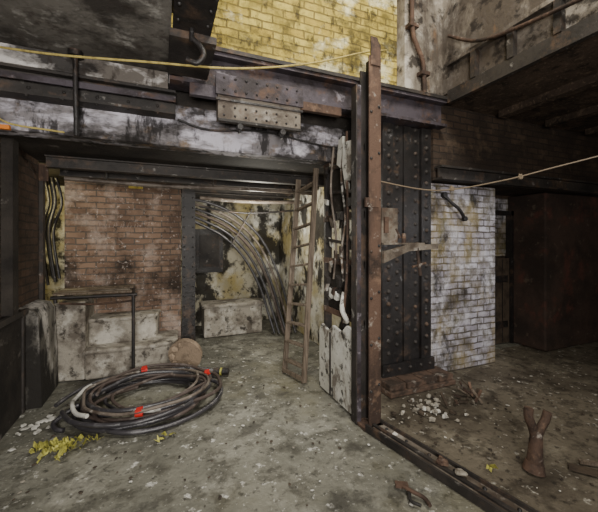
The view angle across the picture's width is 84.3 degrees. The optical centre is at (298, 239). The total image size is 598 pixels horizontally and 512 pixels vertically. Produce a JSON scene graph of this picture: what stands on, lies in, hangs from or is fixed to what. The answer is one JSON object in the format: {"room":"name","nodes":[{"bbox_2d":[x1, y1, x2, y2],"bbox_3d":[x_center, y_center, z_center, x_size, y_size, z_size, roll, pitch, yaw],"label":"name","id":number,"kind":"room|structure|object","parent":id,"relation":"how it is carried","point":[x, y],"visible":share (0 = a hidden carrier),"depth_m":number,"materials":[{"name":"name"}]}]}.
{"room":"abandoned industrial building","nodes":[
{"label":"abandoned industrial building","id":0,"kind":"room"},
{"bbox_2d":[0,137,57,439],"bbox_3d":[-1.573,0.100,0.379,0.480,3.000,6.900,0,0,-22],"label":"wall","id":1,"kind":"structure","parent":0,"point":[28,338],"depth_m":3.04,"materials":[{"name":"metal"}]},
{"bbox_2d":[0,118,64,132],"bbox_3d":[-1.989,-0.948,2.333,0.589,0.351,0.083,0,0,-18],"label":"cable","id":2,"kind":"object","parent":1,"relation":"attached to","point":[2,126],"visible":1,"depth_m":2.33,"materials":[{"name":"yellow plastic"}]},
{"bbox_2d":[0,46,386,69],"bbox_3d":[-0.564,-1.609,2.632,3.449,0.835,0.518,0,0,-22],"label":"rope","id":3,"kind":"object","parent":1,"relation":"attached to","point":[2,47],"visible":0.93,"depth_m":2.26,"materials":[{"name":"yellow fabric"}]},
{"bbox_2d":[45,185,63,304],"bbox_3d":[-3.741,0.375,5.272,2.900,2.450,0.200,0,0,-22],"label":"wall","id":4,"kind":"structure","parent":0,"point":[54,287],"depth_m":5.15,"materials":[{"name":"beige paint"}]},
{"bbox_2d":[0,0,171,82],"bbox_3d":[-0.836,-1.500,0.061,1.600,0.200,5.750,0,0,-22],"label":"ceiling","id":5,"kind":"structure","parent":0,"point":[120,29],"depth_m":2.17,"materials":[{"name":"grey concrete"}]},
{"bbox_2d":[67,47,82,136],"bbox_3d":[-1.660,-1.090,2.453,0.100,0.621,0.100,0,0,-22],"label":"pipe","id":6,"kind":"object","parent":5,"relation":"attached to","point":[70,51],"visible":0.92,"depth_m":2.45,"materials":[{"name":"black metal"}]},
{"bbox_2d":[0,42,175,119],"bbox_3d":[-1.683,-1.222,2.587,1.340,0.346,0.155,0,0,-22],"label":"girder","id":7,"kind":"object","parent":5,"relation":"attached to","point":[102,85],"visible":1,"depth_m":2.55,"materials":[{"name":"metal"}]},
{"bbox_2d":[168,0,218,79],"bbox_3d":[0.092,-1.476,0.276,0.300,0.748,5.240,0,0,-22],"label":"girder","id":8,"kind":"object","parent":5,"relation":"attached to","point":[191,42],"visible":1,"depth_m":2.17,"materials":[{"name":"black metal"}]},
{"bbox_2d":[64,180,180,339],"bbox_3d":[-2.368,0.375,4.551,1.390,2.450,0.220,0,0,-22],"label":"wall","id":9,"kind":"structure","parent":0,"point":[147,257],"depth_m":4.45,"materials":[{"name":"red brick"}]},
{"bbox_2d":[98,221,137,228],"bbox_3d":[-2.409,-0.202,4.413,0.477,0.104,0.008,0,0,-22],"label":"chalk scrawl","id":10,"kind":"object","parent":9,"relation":"attached to","point":[98,221],"visible":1,"depth_m":4.40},
{"bbox_2d":[129,181,142,188],"bbox_3d":[-2.196,-0.770,4.449,0.170,0.160,0.060,0,0,-22],"label":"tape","id":11,"kind":"object","parent":9,"relation":"attached to","point":[131,187],"visible":0.46,"depth_m":4.43,"materials":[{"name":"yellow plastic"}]},
{"bbox_2d":[0,134,335,199],"bbox_3d":[-2.212,-0.880,4.448,5.500,0.280,3.290,0,0,-22],"label":"steel beam","id":12,"kind":"structure","parent":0,"point":[63,158],"depth_m":3.77,"materials":[{"name":"metal"}]},
{"bbox_2d":[45,177,62,284],"bbox_3d":[-3.369,-0.119,4.457,0.296,1.455,0.162,0,0,-22],"label":"hanging cables","id":13,"kind":"object","parent":12,"relation":"hanging from","point":[51,179],"visible":0.61,"depth_m":4.44,"materials":[{"name":"black rubber"}]},
{"bbox_2d":[64,172,311,213],"bbox_3d":[-1.290,-0.632,4.573,3.102,0.455,0.792,0,0,-22],"label":"ceiling pipes","id":14,"kind":"object","parent":12,"relation":"attached to","point":[66,178],"visible":0.88,"depth_m":4.40,"materials":[{"name":"black metal"}]},
{"bbox_2d":[0,83,350,165],"bbox_3d":[-0.784,-1.110,3.149,3.450,0.560,0.180,0,0,-22],"label":"beam","id":15,"kind":"structure","parent":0,"point":[95,126],"depth_m":2.97,"materials":[{"name":"white paint"}]},
{"bbox_2d":[177,118,337,148],"bbox_3d":[-0.152,-1.020,3.280,1.984,0.100,0.020,0,0,-22],"label":"wire","id":16,"kind":"object","parent":15,"relation":"hanging from","point":[178,119],"visible":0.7,"depth_m":3.15,"materials":[{"name":"black metal"}]},
{"bbox_2d":[181,193,278,327],"bbox_3d":[-1.367,0.375,6.467,2.400,2.450,0.200,0,0,-22],"label":"wall","id":17,"kind":"structure","parent":0,"point":[236,281],"depth_m":6.45,"materials":[{"name":"paint"}]},
{"bbox_2d":[195,204,222,272],"bbox_3d":[-1.676,-0.050,6.167,0.500,1.300,0.120,0,0,-22],"label":"switch box","id":18,"kind":"object","parent":17,"relation":"attached to","point":[208,244],"visible":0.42,"depth_m":6.11,"materials":[{"name":"black metal"}]},
{"bbox_2d":[171,0,396,84],"bbox_3d":[-0.110,-2.820,3.416,2.600,2.360,0.200,0,0,-22],"label":"wall","id":19,"kind":"structure","parent":0,"point":[294,31],"depth_m":3.42,"materials":[{"name":"yellow brick"}]},
{"bbox_2d":[0,318,597,511],"bbox_3d":[0.883,1.701,2.581,10.000,0.198,9.300,0,0,-22],"label":"floor","id":20,"kind":"structure","parent":0,"point":[249,475],"depth_m":2.61,"materials":[{"name":"concrete"}]},
{"bbox_2d":[7,414,57,451],"bbox_3d":[-2.204,1.589,2.764,0.288,0.015,0.522,0,0,-22],"label":"paper scraps","id":21,"kind":"object","parent":20,"relation":"on","point":[50,417],"visible":0.91,"depth_m":2.81,"materials":[{"name":"white paper"}]},
{"bbox_2d":[38,163,48,299],"bbox_3d":[-2.847,0.380,3.667,0.130,2.440,0.090,0,0,-22],"label":"post","id":22,"kind":"object","parent":20,"relation":"on","point":[43,172],"visible":0.43,"depth_m":3.63,"materials":[{"name":"metal"}]},
{"bbox_2d":[29,434,99,463],"bbox_3d":[-1.764,1.563,2.501,0.490,0.062,0.310,0,0,-22],"label":"tape","id":23,"kind":"object","parent":20,"relation":"on","point":[54,445],"visible":1,"depth_m":2.52,"materials":[{"name":"plastic"}]},
{"bbox_2d":[50,285,136,371],"bbox_3d":[-2.406,1.090,3.985,0.872,1.020,0.642,0,0,-22],"label":"handrail","id":24,"kind":"object","parent":20,"relation":"on","point":[74,293],"visible":0.88,"depth_m":3.85,"materials":[{"name":"black iron"},{"name":"rusty steel"}]},
{"bbox_2d":[54,294,177,381],"bbox_3d":[-2.210,1.150,4.140,1.329,0.900,0.620,0,0,-22],"label":"concrete blocks","id":25,"kind":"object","parent":20,"relation":"on","point":[90,345],"depth_m":3.91},
{"bbox_2d":[50,363,228,435],"bbox_3d":[-1.497,1.496,3.280,1.466,0.208,1.231,0,0,-6],"label":"cable coil","id":26,"kind":"object","parent":20,"relation":"on","point":[95,418],"visible":1,"depth_m":2.99,"materials":[{"name":"black rubber"}]},
{"bbox_2d":[155,431,175,441],"bbox_3d":[-1.087,1.570,2.667,0.173,0.048,0.108,0,0,-40],"label":"wrapper","id":27,"kind":"object","parent":20,"relation":"on","point":[164,432],"visible":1,"depth_m":2.65,"materials":[{"name":"plastic"}]},
{"bbox_2d":[168,338,202,365],"bbox_3d":[-1.404,1.415,4.085,0.407,0.403,0.197,0,0,-7],"label":"grindstone","id":28,"kind":"object","parent":20,"relation":"on","point":[185,350],"visible":0.76,"depth_m":4.04,"materials":[{"name":"beige stone"}]},
{"bbox_2d":[182,189,194,340],"bbox_3d":[-1.552,0.435,4.698,0.210,2.330,0.110,0,0,-22],"label":"steel column","id":29,"kind":"structure","parent":20,"relation":"on","point":[188,195],"depth_m":4.69,"materials":[{"name":"black metal"}]},
{"bbox_2d":[199,297,263,337],"bbox_3d":[-1.163,1.330,5.734,1.060,0.540,0.450,0,0,-22],"label":"concrete plinth","id":30,"kind":"object","parent":20,"relation":"on","point":[226,317],"visible":0.92,"depth_m":5.56,"materials":[{"name":"white concrete"}]},
{"bbox_2d":[282,168,318,383],"bbox_3d":[0.008,0.390,3.885,0.227,2.424,0.439,0,0,-38],"label":"wooden ladder","id":31,"kind":"object","parent":20,"relation":"on","point":[314,184],"visible":1,"depth_m":3.80,"materials":[{"name":"brown wood"}]},
{"bbox_2d":[12,343,597,506],"bbox_3d":[0.488,1.595,3.445,5.591,0.010,4.440,0,0,-22],"label":"debris","id":32,"kind":"object","parent":20,"relation":"on","point":[491,413],"visible":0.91,"depth_m":2.73,"materials":[{"name":"stone"}]},
{"bbox_2d":[323,36,437,430],"bbox_3d":[0.731,-0.070,3.338,0.824,3.340,0.986,0,0,-22],"label":"metal post","id":33,"kind":"object","parent":20,"relation":"on","point":[352,288],"visible":1,"depth_m":2.89,"materials":[{"name":"orange metal"}]},
{"bbox_2d":[319,323,350,413],"bbox_3d":[0.361,1.190,3.296,0.040,0.780,0.680,0,0,-22],"label":"metal panel","id":34,"kind":"object","parent":33,"relation":"attached to","point":[334,343],"visible":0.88,"depth_m":3.25,"materials":[{"name":"white paint"}]},
{"bbox_2d":[381,156,597,190],"bbox_3d":[3.197,-0.924,3.020,5.030,0.964,0.164,0,0,-3],"label":"rope","id":35,"kind":"object","parent":33,"relation":"attached to","point":[520,176],"visible":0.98,"depth_m":2.92,"materials":[{"name":"beige fabric"}]},
{"bbox_2d":[395,481,431,507],"bbox_3d":[0.704,1.575,2.061,0.113,0.035,0.240,0,0,-22],"label":"tongs","id":36,"kind":"object","parent":20,"relation":"on","point":[398,484],"visible":1,"depth_m":2.04,"materials":[{"name":"orange metal"}]},
{"bbox_2d":[381,366,455,398],"bbox_3d":[1.277,1.542,3.620,0.880,0.115,0.280,0,0,-22],"label":"footing","id":37,"kind":"object","parent":20,"relation":"on","point":[430,379],"visible":0.77,"depth_m":3.52,"materials":[{"name":"brown brick"}]},
{"bbox_2d":[381,122,434,377],"bbox_3d":[1.167,0.098,3.835,0.720,2.765,0.378,0,0,-22],"label":"stanchion","id":38,"kind":"object","parent":37,"relation":"on","point":[405,150],"visible":0.82,"depth_m":3.72,"materials":[{"name":"black metal"}]},
{"bbox_2d":[169,46,446,129],"bbox_3d":[0.287,-1.462,3.331,2.970,0.346,0.260,0,0,-22],"label":"girder","id":39,"kind":"object","parent":38,"relation":"on","point":[400,106],"visible":0.57,"depth_m":3.27,"materials":[{"name":"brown metal"}]},
{"bbox_2d":[189,73,340,138],"bbox_3d":[-0.234,-1.135,2.929,1.400,0.470,0.115,0,0,-22],"label":"plate","id":40,"kind":"object","parent":39,"relation":"attached to","point":[240,101],"visible":1,"depth_m":2.84,"materials":[{"name":"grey metal"}]},
{"bbox_2d":[388,393,476,435],"bbox_3d":[1.196,1.577,3.075,1.118,0.045,0.482,0,0,-22],"label":"rubble pile","id":41,"kind":"object","parent":20,"relation":"on","point":[425,407],"visible":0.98,"depth_m":3.08,"materials":[{"name":"stone"}]},
{"bbox_2d":[365,419,538,511],"bbox_3d":[1.137,1.555,2.070,0.198,0.090,1.796,0,0,-34],"label":"rail","id":42,"kind":"object","parent":20,"relation":"on","point":[487,496],"visible":1,"depth_m":2.21,"materials":[{"name":"metal"}]},
{"bbox_2d":[440,379,482,406],"bbox_3d":[1.647,1.533,3.272,0.552,0.116,0.276,0,0,-40],"label":"wood splinters","id":43,"kind":"object","parent":20,"relation":"on","point":[477,393],"visible":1,"depth_m":3.32,"materials":[{"name":"brown wood"}]},
{"bbox_2d":[431,183,494,370],"bbox_3d":[1.956,0.460,4.386,1.100,2.280,0.580,0,0,-22],"label":"wall pier whitewashed","id":44,"kind":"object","parent":20,"relation":"on","point":[463,262],"depth_m":4.11,"materials":[{"name":"white brick"}]},
{"bbox_2d":[441,192,467,220],"bbox_3d":[1.887,-0.403,3.995,0.370,0.345,0.065,0,0,-17],"label":"wall hook","id":45,"kind":"object","parent":44,"relation":"attached to","point":[443,194],"visible":1,"depth_m":3.96,"materials":[{"name":"black metal"}]},
{"bbox_2d":[486,464,497,471],"bbox_3d":[1.331,1.572,2.303,0.074,0.045,0.074,0,0,-5],"label":"scrap","id":46,"kind":"object","parent":20,"relation":"on","point":[490,465],"visible":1,"depth_m":2.29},
{"bbox_2d":[522,406,551,476],"bbox_3d":[1.661,1.389,2.307,0.204,0.445,0.140,0,0,-22],"label":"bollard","id":47,"kind":"object","parent":20,"relation":"on","point":[533,463],"visible":1,"depth_m":2.28,"materials":[{"name":"orange metal"}]},
{"bbox_2d":[567,459,597,476],"bbox_3d":[2.154,1.575,2.273,0.509,0.035,0.257,0,0,30],"label":"timber offcuts","id":48,"kind":"object","parent":20,"relation":"on","point":[585,470],"visible":1,"depth_m":2.28,"materials":[{"name":"brown wood"}]},
{"bbox_2d":[279,187,350,344],"bbox_3d":[0.275,0.375,5.370,0.200,2.450,3.080,0,0,-22],"label":"wall","id":49,"kind":"structure","parent":0,"point":[285,218],"depth_m":5.51,"materials":[{"name":"paint"}]},
{"bbox_2d":[397,0,441,94],"bbox_3d":[1.442,-2.820,3.980,0.700,2.360,0.340,0,0,-22],"label":"wall","id":50,"kind":"structure","parent":0,"point":[428,13],"depth_m":3.79,"materials":[{"name":"white paint"}]},
{"bbox_2d":[405,0,429,91],"bbox_3d":[1.331,-2.325,3.699,0.280,1.351,0.085,0,0,-22],"label":"downpipe","id":51,"kind":"object","parent":50,"relation":"attached to","point":[412,25],"visible":0.88,"depth_m":3.67,"materials":[{"name":"orange metal"}]},
{"bbox_2d":[495,195,513,257],"bbox_3d":[3.507,0.450,5.439,2.570,2.300,0.215,0,0,-22],"label":"wall recess","id":52,"kind":"structure","parent":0,"point":[501,202],"depth_m":5.18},
{"bbox_2d":[431,105,597,196],"bbox_3d":[3.136,-1.170,4.895,3.670,0.940,0.940,0,0,-22],"label":"brick wall","id":53,"kind":"structure","parent":0,"point":[474,148],"depth_m":4.37,"materials":[{"name":"brown brick"}]},
{"bbox_2d":[442,0,597,103],"bbox_3d":[2.820,-2.780,1.411,0.410,2.440,5.460,0,0,-22],"label":"wall","id":54,"kind":"structure","parent":0,"point":[485,43],"depth_m":3.21,"materials":[{"name":"grey concrete"}]},
{"bbox_2d":[444,34,597,136],"bbox_3d":[4.422,-1.610,2.077,3.640,0.180,5.470,0,0,-22],"label":"ceiling","id":55,"kind":"structure","parent":0,"point":[560,91],"depth_m":3.62,"materials":[{"name":"brown wood"}]},
{"bbox_2d":[508,193,597,350],"bbox_3d":[4.173,0.460,5.292,1.650,2.280,0.565,0,0,-22],"label":"wall","id":56,"kind":"structure","parent":0,"point":[556,235],"depth_m":4.94,"materials":[{"name":"brown metal"}]},
{"bbox_2d":[495,210,513,343],"bbox_3d":[2.976,0.575,5.042,0.745,2.050,0.095,0,0,-22],"label":"door","id":57,"kind":"structure","parent":56,"relation":"in","point":[504,267],"depth_m":5.13,"materials":[{"name":"brown wood"}]},
{"bbox_3d":[-2.103,0.375,5.417,0.240,2.450,1.180,0,0,-22],"label":"wall","id":58,"kind":"structure","parent":0,"visible":0},
{"bbox_2d":[195,198,296,333],"bbox_3d":[-0.949,0.467,5.428,1.840,2.222,0.315,0,0,-19],"label":"cable bundle","id":59,"kind":"object","parent":58,"relation":"attached to","point":[270,284],"visible":0.83,"depth_m":5.55,"materials":[{"name":"metal"}]}
]}

